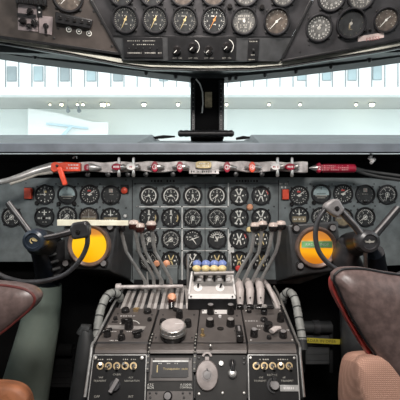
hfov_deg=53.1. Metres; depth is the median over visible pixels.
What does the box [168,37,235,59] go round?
unit
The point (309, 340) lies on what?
tape
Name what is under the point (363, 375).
cushion
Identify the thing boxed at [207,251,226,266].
gauge
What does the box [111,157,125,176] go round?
lever
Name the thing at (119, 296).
hose
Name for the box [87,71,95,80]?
window
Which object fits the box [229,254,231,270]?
rod
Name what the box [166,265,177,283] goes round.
box
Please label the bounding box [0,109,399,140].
wall
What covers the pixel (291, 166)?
lever
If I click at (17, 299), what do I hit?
seat
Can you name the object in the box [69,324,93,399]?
post
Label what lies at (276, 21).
gauge
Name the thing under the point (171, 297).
lever
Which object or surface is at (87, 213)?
gauge
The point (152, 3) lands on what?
gauge
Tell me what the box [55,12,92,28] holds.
box
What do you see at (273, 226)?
lever
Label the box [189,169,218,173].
name placard
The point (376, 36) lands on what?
placard
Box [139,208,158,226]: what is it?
gauge
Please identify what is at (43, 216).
gauge
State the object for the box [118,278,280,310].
throttle quadrant
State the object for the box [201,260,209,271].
lever
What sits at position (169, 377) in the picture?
unit
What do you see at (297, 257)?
radar scope
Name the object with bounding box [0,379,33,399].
armrest
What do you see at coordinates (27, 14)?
unit
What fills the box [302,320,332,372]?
rudder pedal
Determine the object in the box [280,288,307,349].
hose
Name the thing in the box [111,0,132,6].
gauge
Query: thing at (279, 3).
gauge
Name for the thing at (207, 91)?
windshield frame
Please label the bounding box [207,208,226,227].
gauge
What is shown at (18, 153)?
glareshield
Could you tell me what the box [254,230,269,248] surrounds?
gauge
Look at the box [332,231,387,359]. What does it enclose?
column
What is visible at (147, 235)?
gauge
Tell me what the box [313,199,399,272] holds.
yoke
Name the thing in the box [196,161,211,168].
name placard
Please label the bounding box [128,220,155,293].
lever
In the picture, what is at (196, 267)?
lever
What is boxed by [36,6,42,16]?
switch
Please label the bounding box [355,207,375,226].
gauge
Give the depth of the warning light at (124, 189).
1.61 m
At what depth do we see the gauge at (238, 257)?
1.62 m
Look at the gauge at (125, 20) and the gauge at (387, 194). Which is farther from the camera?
the gauge at (387, 194)
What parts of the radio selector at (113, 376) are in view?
knob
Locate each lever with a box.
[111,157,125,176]
[119,226,147,292]
[126,157,140,176]
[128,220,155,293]
[135,223,164,293]
[146,220,173,292]
[167,293,175,307]
[192,260,200,271]
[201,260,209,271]
[210,260,218,271]
[218,260,226,270]
[234,222,259,282]
[242,220,266,286]
[251,222,277,285]
[259,220,285,281]
[270,157,284,176]
[285,157,299,176]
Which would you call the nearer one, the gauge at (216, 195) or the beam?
the gauge at (216, 195)
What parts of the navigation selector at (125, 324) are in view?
knob, knob, knob, knob, knob, knob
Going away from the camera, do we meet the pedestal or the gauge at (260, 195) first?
the pedestal
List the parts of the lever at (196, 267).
yellow knob, blue knob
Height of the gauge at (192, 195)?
0.080 m
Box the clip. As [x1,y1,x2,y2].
[368,156,375,163]
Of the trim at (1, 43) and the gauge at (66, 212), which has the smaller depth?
the trim at (1, 43)
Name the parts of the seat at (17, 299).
backrest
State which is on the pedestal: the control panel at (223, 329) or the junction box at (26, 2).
the control panel at (223, 329)
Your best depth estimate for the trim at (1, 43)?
1.47 m
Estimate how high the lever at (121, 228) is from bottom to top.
0.276 m
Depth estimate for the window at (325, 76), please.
25.95 m
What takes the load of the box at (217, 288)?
on the throttle quadrant
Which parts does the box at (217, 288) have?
plate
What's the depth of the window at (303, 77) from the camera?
25.95 m
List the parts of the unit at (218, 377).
ring knob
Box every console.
[0,0,121,55]
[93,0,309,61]
[280,0,399,61]
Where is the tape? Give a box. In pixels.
[307,338,339,343]
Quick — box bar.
[178,130,233,136]
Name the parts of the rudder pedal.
arm, arm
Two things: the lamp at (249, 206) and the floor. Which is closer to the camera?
the lamp at (249, 206)
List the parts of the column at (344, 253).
rod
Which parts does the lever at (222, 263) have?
yellow knob, blue knob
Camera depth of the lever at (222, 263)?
1.41 m
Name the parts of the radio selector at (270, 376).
knob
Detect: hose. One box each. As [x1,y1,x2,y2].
[93,288,123,338]
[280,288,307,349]
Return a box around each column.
[3,230,67,399]
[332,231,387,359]
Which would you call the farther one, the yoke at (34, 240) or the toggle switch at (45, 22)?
the toggle switch at (45, 22)
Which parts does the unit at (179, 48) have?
knob, knob, knob, knob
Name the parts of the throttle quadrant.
lever guard, lever guard, lever guard, lever guard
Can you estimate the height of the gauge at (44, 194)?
0.085 m
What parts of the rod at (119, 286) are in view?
rod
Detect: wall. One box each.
[0,31,399,96]
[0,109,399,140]
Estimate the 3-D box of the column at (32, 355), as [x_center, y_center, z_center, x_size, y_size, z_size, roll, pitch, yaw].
[-0.628,0.652,1.385,0.344,1.113,0.349,0,0,0]
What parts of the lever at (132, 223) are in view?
knob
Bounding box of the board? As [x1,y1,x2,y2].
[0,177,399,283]
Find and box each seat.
[0,280,42,399]
[328,266,399,399]
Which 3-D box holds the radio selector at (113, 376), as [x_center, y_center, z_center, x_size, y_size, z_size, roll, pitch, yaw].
[-0.226,0.492,1.104,0.156,0.110,0.065,0,0,0]
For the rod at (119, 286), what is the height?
0.066 m
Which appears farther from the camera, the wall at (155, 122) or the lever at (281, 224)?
the wall at (155, 122)
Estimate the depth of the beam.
27.76 m
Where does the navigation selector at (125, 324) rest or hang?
attached to the pedestal
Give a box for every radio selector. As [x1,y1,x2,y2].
[88,354,146,399]
[248,354,299,399]
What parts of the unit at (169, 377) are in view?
knob, plate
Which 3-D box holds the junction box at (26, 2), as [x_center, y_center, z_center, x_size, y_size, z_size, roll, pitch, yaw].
[-0.554,-0.661,1.314,0.096,0.042,0.035,0,0,-12]
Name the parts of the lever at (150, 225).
knob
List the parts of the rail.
lever, emergency pull, fire pull, fire pull, rail, fire pull, fire pull, fire pull, emergency pull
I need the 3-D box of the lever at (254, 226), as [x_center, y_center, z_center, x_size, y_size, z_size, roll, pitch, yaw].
[0.163,0.208,1.434,0.036,0.261,0.125,0,0,-42]
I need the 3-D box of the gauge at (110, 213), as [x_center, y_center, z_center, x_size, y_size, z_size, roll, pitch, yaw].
[-0.362,0.071,1.615,0.082,0.082,0.008,0,0,0]
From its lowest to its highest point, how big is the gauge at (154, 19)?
0.088 m
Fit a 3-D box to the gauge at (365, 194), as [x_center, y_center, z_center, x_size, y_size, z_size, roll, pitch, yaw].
[0.668,-0.022,1.615,0.082,0.082,0.008,0,0,0]
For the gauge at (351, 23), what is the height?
0.097 m
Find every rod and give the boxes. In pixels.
[109,283,182,301]
[187,254,188,288]
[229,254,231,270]
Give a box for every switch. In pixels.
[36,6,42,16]
[39,16,52,34]
[247,39,258,60]
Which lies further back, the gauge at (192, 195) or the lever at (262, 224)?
the gauge at (192, 195)
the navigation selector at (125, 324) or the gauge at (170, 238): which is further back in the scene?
the gauge at (170, 238)
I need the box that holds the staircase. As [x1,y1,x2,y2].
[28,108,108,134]
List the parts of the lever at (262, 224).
knob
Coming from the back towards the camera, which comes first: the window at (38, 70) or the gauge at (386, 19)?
the window at (38, 70)
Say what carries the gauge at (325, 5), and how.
attached to the console at (299, 47)
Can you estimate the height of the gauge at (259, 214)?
0.080 m
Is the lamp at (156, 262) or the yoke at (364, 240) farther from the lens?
the lamp at (156, 262)
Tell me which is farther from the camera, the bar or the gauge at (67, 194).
the bar
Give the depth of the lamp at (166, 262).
1.60 m
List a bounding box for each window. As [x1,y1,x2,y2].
[7,66,16,80]
[34,66,42,80]
[60,68,69,80]
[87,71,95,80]
[113,74,122,80]
[297,75,305,80]
[322,72,330,80]
[348,69,356,80]
[373,66,381,79]
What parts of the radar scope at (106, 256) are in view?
knob, cream strip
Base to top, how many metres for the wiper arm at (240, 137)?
0.021 m
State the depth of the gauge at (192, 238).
1.62 m
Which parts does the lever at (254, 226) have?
arm, knob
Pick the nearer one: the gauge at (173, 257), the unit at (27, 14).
the unit at (27, 14)
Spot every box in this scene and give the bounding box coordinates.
[16,0,46,5]
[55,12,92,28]
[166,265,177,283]
[188,271,235,309]
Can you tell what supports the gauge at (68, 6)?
on the console at (101, 40)
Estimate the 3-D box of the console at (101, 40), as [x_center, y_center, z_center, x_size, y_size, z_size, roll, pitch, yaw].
[-0.523,-0.680,1.335,0.530,0.329,0.144,0,0,-13]
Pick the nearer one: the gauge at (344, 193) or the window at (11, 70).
the gauge at (344, 193)
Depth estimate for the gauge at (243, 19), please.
1.40 m
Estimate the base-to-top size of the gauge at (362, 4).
0.086 m
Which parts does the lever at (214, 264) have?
yellow knob, blue knob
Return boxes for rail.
[0,161,399,185]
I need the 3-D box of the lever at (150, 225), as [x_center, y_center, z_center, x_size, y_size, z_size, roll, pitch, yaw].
[-0.142,0.208,1.433,0.037,0.274,0.123,0,0,41]
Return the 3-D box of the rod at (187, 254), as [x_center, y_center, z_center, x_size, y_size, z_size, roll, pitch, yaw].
[-0.045,0.273,1.510,0.012,0.138,0.031,0,0,0]
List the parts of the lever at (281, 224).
knob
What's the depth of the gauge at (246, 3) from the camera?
1.37 m
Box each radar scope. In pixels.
[57,219,132,279]
[273,221,338,281]
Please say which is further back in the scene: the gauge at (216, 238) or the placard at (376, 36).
the gauge at (216, 238)
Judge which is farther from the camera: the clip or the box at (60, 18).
the clip
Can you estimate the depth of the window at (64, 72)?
25.95 m
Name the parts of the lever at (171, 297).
knob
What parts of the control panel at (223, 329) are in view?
knob, knob, plate, knob, knob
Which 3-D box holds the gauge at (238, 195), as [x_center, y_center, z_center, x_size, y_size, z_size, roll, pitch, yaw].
[0.158,-0.018,1.615,0.080,0.080,0.008,0,0,0]
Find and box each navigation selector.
[95,307,157,353]
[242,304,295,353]
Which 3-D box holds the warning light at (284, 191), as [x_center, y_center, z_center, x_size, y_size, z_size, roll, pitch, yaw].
[0.344,-0.022,1.611,0.034,0.049,0.016,0,0,0]
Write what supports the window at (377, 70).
in the wall at (276, 87)
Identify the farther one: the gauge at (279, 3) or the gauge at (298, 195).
the gauge at (298, 195)
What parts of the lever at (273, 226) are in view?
knob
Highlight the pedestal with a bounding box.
[84,285,305,399]
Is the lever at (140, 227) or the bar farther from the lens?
the bar
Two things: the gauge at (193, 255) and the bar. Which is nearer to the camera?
the gauge at (193, 255)
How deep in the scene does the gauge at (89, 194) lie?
1.62 m
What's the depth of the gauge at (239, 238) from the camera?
1.62 m
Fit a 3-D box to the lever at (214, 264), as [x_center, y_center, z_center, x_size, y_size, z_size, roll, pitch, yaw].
[0.051,0.241,1.428,0.034,0.051,0.058,0,0,0]
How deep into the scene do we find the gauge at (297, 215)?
1.62 m
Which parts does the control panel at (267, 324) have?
knob, knob, wing handle, plate, knob, pale lever, knob, knob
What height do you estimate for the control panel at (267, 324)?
0.083 m
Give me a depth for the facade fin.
25.97 m
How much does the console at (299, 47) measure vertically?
0.340 m
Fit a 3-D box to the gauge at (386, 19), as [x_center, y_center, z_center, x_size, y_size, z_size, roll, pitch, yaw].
[0.620,-0.600,1.331,0.080,0.077,0.040,0,0,14]
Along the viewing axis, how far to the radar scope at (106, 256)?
1.35 m
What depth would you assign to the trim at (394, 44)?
1.45 m
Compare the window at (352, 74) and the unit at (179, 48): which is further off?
the window at (352, 74)
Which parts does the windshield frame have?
frame, post, label plate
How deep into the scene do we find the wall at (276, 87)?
26.00 m
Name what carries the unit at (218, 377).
attached to the pedestal
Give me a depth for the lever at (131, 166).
1.48 m
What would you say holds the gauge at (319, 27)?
attached to the console at (299, 47)
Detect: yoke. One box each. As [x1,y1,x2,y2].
[0,201,90,283]
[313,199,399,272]
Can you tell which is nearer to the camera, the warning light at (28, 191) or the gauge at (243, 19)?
the gauge at (243, 19)
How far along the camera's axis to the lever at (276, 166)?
1.48 m
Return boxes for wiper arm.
[154,135,174,138]
[236,136,249,139]
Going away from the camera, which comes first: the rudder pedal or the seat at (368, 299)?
the seat at (368, 299)
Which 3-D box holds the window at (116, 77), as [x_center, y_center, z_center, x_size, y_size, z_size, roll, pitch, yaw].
[-5.330,-8.190,25.970,0.605,0.962,0.050,0,0,0]
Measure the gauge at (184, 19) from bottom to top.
0.088 m
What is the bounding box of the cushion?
[338,351,399,399]
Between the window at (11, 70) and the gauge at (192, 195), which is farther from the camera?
the window at (11, 70)
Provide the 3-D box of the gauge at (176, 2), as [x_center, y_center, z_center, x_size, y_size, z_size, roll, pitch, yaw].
[-0.060,-0.707,1.360,0.090,0.086,0.044,0,0,0]
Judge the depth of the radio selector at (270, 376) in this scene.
1.10 m
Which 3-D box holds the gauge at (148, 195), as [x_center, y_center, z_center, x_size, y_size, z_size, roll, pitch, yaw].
[-0.207,-0.018,1.615,0.080,0.080,0.008,0,0,0]
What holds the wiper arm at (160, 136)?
on the glareshield
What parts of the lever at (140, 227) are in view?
knob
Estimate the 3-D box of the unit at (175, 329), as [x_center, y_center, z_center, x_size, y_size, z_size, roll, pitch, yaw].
[-0.078,0.399,1.268,0.138,0.075,0.269,0,0,3]
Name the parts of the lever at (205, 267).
yellow knob, blue knob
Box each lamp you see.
[153,260,159,266]
[163,259,170,266]
[246,203,252,210]
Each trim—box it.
[0,39,399,68]
[0,42,399,72]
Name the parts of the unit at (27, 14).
pointer knob, pointer knob, pointer knob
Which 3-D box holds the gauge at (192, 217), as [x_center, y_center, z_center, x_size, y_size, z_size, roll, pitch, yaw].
[-0.030,0.071,1.615,0.080,0.080,0.008,0,0,0]
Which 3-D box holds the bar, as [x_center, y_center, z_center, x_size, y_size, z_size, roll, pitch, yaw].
[0.027,-0.300,1.832,0.252,0.032,0.096,0,0,0]
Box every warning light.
[24,187,33,199]
[120,185,128,193]
[281,188,288,200]
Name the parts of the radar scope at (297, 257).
knob, knob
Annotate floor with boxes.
[0,262,399,399]
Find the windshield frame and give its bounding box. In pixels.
[0,45,399,140]
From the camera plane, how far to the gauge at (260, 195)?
1.62 m
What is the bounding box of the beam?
[0,97,399,108]
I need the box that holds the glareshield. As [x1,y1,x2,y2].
[0,135,399,180]
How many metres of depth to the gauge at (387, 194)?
1.62 m
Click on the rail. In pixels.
(45, 169)
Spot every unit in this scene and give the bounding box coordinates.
[17,4,38,31]
[123,37,162,57]
[146,355,193,399]
[149,307,198,353]
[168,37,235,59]
[196,352,246,399]
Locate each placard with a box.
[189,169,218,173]
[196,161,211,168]
[358,33,383,41]
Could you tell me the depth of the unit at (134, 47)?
1.42 m
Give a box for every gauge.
[1,208,21,226]
[34,184,54,204]
[34,207,54,226]
[53,0,83,12]
[56,184,76,205]
[57,206,76,219]
[79,184,99,204]
[79,207,98,219]
[100,207,120,219]
[101,185,120,204]
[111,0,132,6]
[112,5,138,33]
[139,186,158,204]
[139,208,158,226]
[139,229,158,248]
[139,251,157,270]
[141,0,163,6]
[142,5,167,33]
[161,186,180,204]
[161,208,180,227]
[161,229,180,248]
[161,251,180,268]
[171,6,197,33]
[172,0,193,5]
[183,186,202,205]
[183,208,202,227]
[183,229,202,248]
[183,251,202,270]
[201,6,227,33]
[202,0,224,5]
[207,186,226,204]
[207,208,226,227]
[207,229,226,248]
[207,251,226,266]
[229,186,248,204]
[229,208,248,227]
[229,229,248,248]
[231,6,256,34]
[231,251,248,269]
[234,0,256,6]
[251,186,270,204]
[251,208,270,224]
[251,251,270,270]
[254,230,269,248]
[263,7,289,35]
[271,0,293,7]
[289,185,308,205]
[289,206,308,224]
[305,13,332,41]
[311,184,330,204]
[311,207,330,222]
[317,0,344,11]
[333,184,353,203]
[333,208,353,227]
[336,7,366,38]
[347,0,373,9]
[355,184,375,204]
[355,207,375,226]
[373,7,399,32]
[377,184,397,204]
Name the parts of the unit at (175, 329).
knob, knob, knob, knob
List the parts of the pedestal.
edge trim, fastener strip, fastener strip, edge trim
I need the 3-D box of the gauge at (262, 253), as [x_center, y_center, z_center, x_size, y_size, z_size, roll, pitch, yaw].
[0.247,0.245,1.615,0.080,0.080,0.008,0,0,0]

